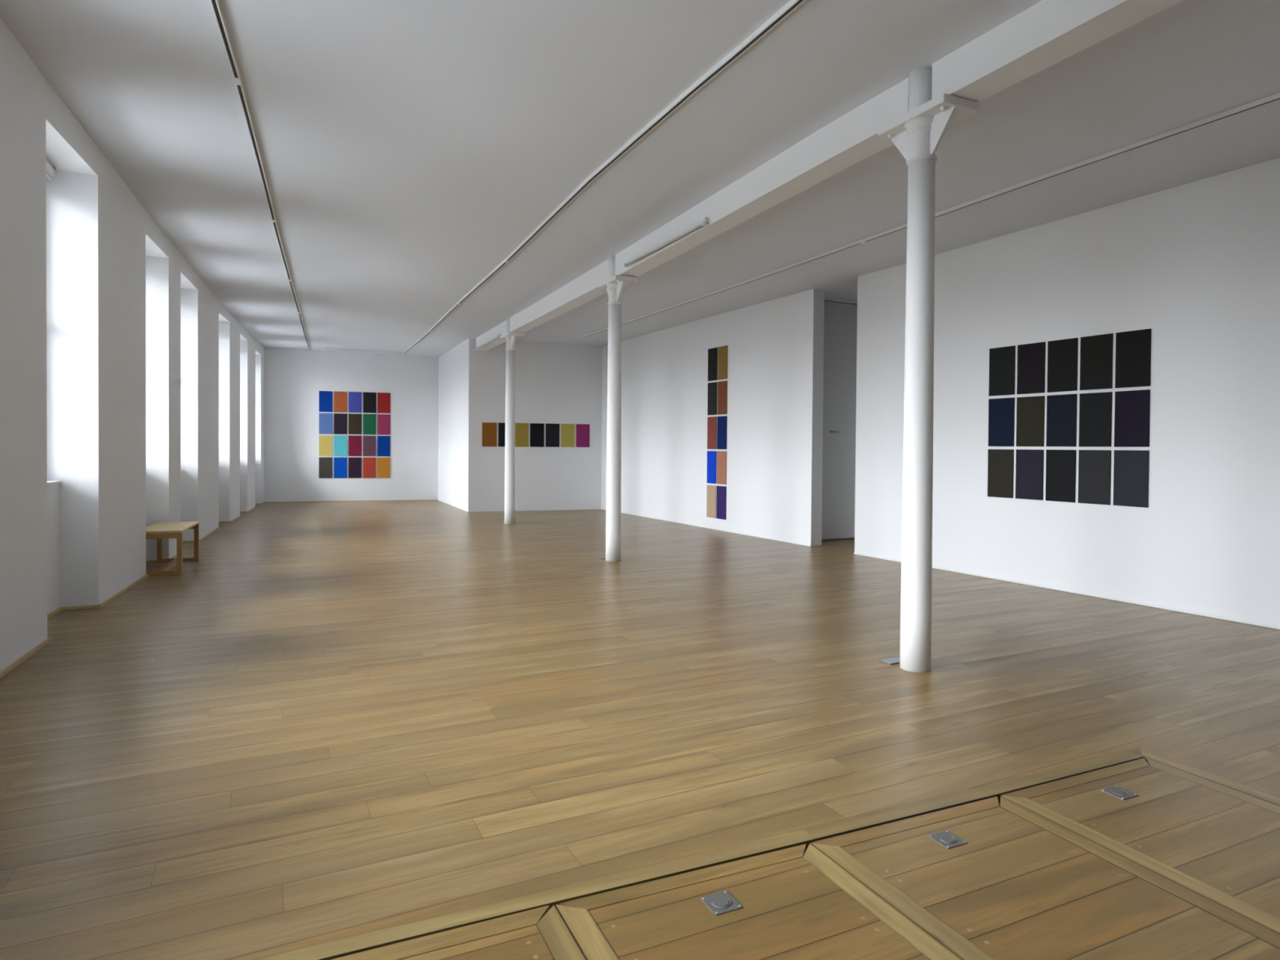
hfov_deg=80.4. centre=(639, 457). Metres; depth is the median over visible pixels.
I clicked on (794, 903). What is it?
floor hatch
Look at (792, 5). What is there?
track
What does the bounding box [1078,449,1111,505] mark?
painted panel
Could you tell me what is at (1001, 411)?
painted panel
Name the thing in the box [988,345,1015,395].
painted panel
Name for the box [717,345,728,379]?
painted panel
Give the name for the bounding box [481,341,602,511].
wall
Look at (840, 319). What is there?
door
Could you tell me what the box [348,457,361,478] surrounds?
painted panel
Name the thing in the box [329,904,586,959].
floor hatch
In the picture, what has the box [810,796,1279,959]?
floor hatch
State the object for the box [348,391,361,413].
painted panel
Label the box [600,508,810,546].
baseboard
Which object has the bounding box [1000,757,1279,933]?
floor hatch
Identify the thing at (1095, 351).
painted panel
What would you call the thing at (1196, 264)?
wall
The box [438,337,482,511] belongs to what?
wall
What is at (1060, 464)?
painted panel
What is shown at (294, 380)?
wall
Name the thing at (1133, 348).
painted panel
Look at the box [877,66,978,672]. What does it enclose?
column
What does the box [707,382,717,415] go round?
painted panel
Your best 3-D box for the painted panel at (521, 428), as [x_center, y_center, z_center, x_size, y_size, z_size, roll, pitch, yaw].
[-2.552,-0.482,16.298,0.304,0.509,0.013,0,1,-19]
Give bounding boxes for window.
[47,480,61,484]
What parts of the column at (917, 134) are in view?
bearing plate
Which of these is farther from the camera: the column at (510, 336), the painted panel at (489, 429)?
the painted panel at (489, 429)
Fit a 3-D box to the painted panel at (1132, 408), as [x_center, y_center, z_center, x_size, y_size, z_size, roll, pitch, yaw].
[4.508,-0.354,6.940,0.012,0.516,0.304,0,1,-28]
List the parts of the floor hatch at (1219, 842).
rail, ring plate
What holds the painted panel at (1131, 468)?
attached to the wall at (1196, 264)
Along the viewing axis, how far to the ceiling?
5.83 m
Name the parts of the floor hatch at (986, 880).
rail, ring plate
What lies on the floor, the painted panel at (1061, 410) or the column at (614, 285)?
the column at (614, 285)
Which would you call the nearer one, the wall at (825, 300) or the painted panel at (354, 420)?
the wall at (825, 300)
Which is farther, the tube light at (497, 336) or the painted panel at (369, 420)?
the painted panel at (369, 420)
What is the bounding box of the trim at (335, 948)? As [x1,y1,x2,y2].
[252,747,1279,959]
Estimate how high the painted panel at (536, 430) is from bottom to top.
0.509 m
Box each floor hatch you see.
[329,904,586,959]
[555,844,961,959]
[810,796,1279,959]
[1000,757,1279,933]
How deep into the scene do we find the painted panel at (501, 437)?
16.15 m
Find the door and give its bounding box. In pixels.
[821,301,857,539]
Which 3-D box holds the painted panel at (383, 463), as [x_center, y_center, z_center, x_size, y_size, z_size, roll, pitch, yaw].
[-6.404,0.258,18.923,0.305,0.509,0.012,0,1,-18]
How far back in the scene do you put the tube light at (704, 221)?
7.75 m
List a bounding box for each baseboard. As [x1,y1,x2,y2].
[0,502,264,678]
[264,499,438,502]
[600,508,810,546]
[853,551,1279,629]
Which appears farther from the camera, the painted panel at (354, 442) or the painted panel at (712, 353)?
the painted panel at (354, 442)
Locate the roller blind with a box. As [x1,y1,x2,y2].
[45,159,57,180]
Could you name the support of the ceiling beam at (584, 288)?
attached to the ceiling
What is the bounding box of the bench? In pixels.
[146,521,199,575]
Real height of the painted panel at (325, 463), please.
0.509 m
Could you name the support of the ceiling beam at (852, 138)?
attached to the ceiling
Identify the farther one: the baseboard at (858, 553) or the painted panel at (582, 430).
the painted panel at (582, 430)
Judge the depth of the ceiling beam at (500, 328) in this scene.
14.83 m
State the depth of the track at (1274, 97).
6.51 m
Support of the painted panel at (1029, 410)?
attached to the wall at (1196, 264)
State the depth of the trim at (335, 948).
2.60 m
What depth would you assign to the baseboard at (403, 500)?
18.73 m
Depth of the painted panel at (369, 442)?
18.81 m
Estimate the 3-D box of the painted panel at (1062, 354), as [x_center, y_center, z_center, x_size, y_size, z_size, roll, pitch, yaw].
[4.194,-0.911,7.521,0.012,0.516,0.304,0,1,-28]
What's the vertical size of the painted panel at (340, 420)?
0.509 m
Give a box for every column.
[500,318,524,524]
[598,255,637,561]
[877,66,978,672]
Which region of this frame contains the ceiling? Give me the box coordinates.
[0,0,1279,357]
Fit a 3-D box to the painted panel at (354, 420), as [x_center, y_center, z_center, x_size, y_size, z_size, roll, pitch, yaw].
[-7.036,-0.821,18.703,0.305,0.509,0.012,0,1,-18]
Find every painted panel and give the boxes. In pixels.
[319,391,332,412]
[319,413,332,434]
[319,435,332,456]
[319,457,332,478]
[333,391,346,412]
[333,413,346,434]
[333,435,346,456]
[333,457,346,478]
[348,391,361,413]
[348,413,361,434]
[348,435,361,456]
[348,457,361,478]
[363,391,376,413]
[363,413,376,434]
[363,435,376,456]
[363,457,376,477]
[377,392,390,413]
[377,413,390,435]
[377,435,390,456]
[377,457,390,477]
[482,422,496,446]
[497,422,505,446]
[515,422,528,446]
[529,423,544,446]
[545,423,559,447]
[560,423,574,447]
[576,423,589,447]
[706,416,716,448]
[706,450,716,484]
[706,484,715,518]
[707,347,717,381]
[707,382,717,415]
[716,416,727,448]
[716,451,726,484]
[716,485,726,519]
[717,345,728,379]
[717,380,727,414]
[987,397,1014,446]
[987,448,1013,497]
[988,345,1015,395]
[1015,449,1044,500]
[1016,395,1044,446]
[1017,342,1045,394]
[1045,449,1075,502]
[1046,393,1076,446]
[1047,337,1077,392]
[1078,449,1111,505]
[1079,391,1111,446]
[1080,333,1112,390]
[1113,449,1149,507]
[1114,389,1150,446]
[1115,328,1151,387]
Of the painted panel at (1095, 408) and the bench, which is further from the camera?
the bench
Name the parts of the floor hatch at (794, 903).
rail, ring plate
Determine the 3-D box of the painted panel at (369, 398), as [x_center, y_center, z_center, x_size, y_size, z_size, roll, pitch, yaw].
[-6.711,-1.358,18.799,0.306,0.509,0.012,0,1,-18]
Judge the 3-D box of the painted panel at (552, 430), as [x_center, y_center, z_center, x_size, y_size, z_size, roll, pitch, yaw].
[-1.907,-0.480,16.520,0.305,0.509,0.013,0,1,-19]
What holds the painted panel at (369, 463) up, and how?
attached to the wall at (294, 380)
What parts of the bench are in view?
leg, seat, leg, leg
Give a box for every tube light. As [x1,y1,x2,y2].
[476,333,501,348]
[623,217,709,266]
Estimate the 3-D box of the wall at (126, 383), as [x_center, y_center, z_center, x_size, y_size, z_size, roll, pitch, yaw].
[-4.803,-0.777,6.526,0.688,4.200,25.377,0,1,-21]
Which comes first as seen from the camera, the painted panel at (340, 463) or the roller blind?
the roller blind
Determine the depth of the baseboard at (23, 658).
6.37 m
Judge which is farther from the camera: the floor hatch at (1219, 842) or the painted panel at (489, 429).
the painted panel at (489, 429)
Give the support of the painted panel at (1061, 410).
attached to the wall at (1196, 264)
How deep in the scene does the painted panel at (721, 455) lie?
12.71 m
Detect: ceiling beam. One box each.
[475,320,506,351]
[510,258,608,332]
[614,77,909,276]
[931,0,1182,102]
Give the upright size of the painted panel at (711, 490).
0.556 m
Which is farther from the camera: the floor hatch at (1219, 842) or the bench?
the bench
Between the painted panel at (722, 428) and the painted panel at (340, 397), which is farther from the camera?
the painted panel at (340, 397)
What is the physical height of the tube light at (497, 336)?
0.088 m
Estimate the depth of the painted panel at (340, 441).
18.60 m
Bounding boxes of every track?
[209,0,310,348]
[324,0,804,353]
[580,92,1279,337]
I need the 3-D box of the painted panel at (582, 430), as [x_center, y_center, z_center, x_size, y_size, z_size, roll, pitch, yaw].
[-1.262,-0.479,16.742,0.305,0.509,0.013,0,1,-19]
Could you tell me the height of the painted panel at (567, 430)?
0.509 m
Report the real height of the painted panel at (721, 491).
0.556 m
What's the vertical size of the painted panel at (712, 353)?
0.555 m
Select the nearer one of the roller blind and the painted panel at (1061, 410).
the roller blind
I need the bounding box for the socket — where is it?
[879,657,899,665]
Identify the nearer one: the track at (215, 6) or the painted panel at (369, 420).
the track at (215, 6)
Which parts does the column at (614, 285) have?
bearing plate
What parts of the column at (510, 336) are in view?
bearing plate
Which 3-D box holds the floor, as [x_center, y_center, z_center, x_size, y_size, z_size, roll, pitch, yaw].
[-0.601,1.280,8.396,10.790,0.001,25.308,0,1,-25]
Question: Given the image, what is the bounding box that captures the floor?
[0,500,1279,959]
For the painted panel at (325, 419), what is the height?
0.509 m
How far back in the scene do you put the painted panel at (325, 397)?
18.48 m
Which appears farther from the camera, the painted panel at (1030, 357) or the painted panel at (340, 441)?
the painted panel at (340, 441)
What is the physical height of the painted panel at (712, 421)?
0.556 m
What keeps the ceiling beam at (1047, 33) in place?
attached to the ceiling
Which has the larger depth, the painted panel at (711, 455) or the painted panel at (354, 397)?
the painted panel at (354, 397)
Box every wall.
[0,17,263,671]
[263,347,438,502]
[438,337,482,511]
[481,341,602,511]
[600,288,824,546]
[821,298,857,540]
[854,157,1279,629]
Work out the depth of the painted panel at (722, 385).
12.70 m
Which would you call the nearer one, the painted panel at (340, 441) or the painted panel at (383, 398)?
the painted panel at (340, 441)
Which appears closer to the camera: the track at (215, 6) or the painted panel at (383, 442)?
the track at (215, 6)
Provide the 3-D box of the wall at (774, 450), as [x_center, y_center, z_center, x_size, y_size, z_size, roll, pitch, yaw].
[0.884,-0.835,13.994,0.333,4.200,7.198,0,1,-28]
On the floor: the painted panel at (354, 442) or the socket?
the socket
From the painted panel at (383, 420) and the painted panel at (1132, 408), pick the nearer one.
the painted panel at (1132, 408)
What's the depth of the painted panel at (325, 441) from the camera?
18.50 m
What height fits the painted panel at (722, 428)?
0.556 m
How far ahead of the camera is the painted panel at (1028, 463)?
7.82 m
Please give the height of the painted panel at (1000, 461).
0.516 m

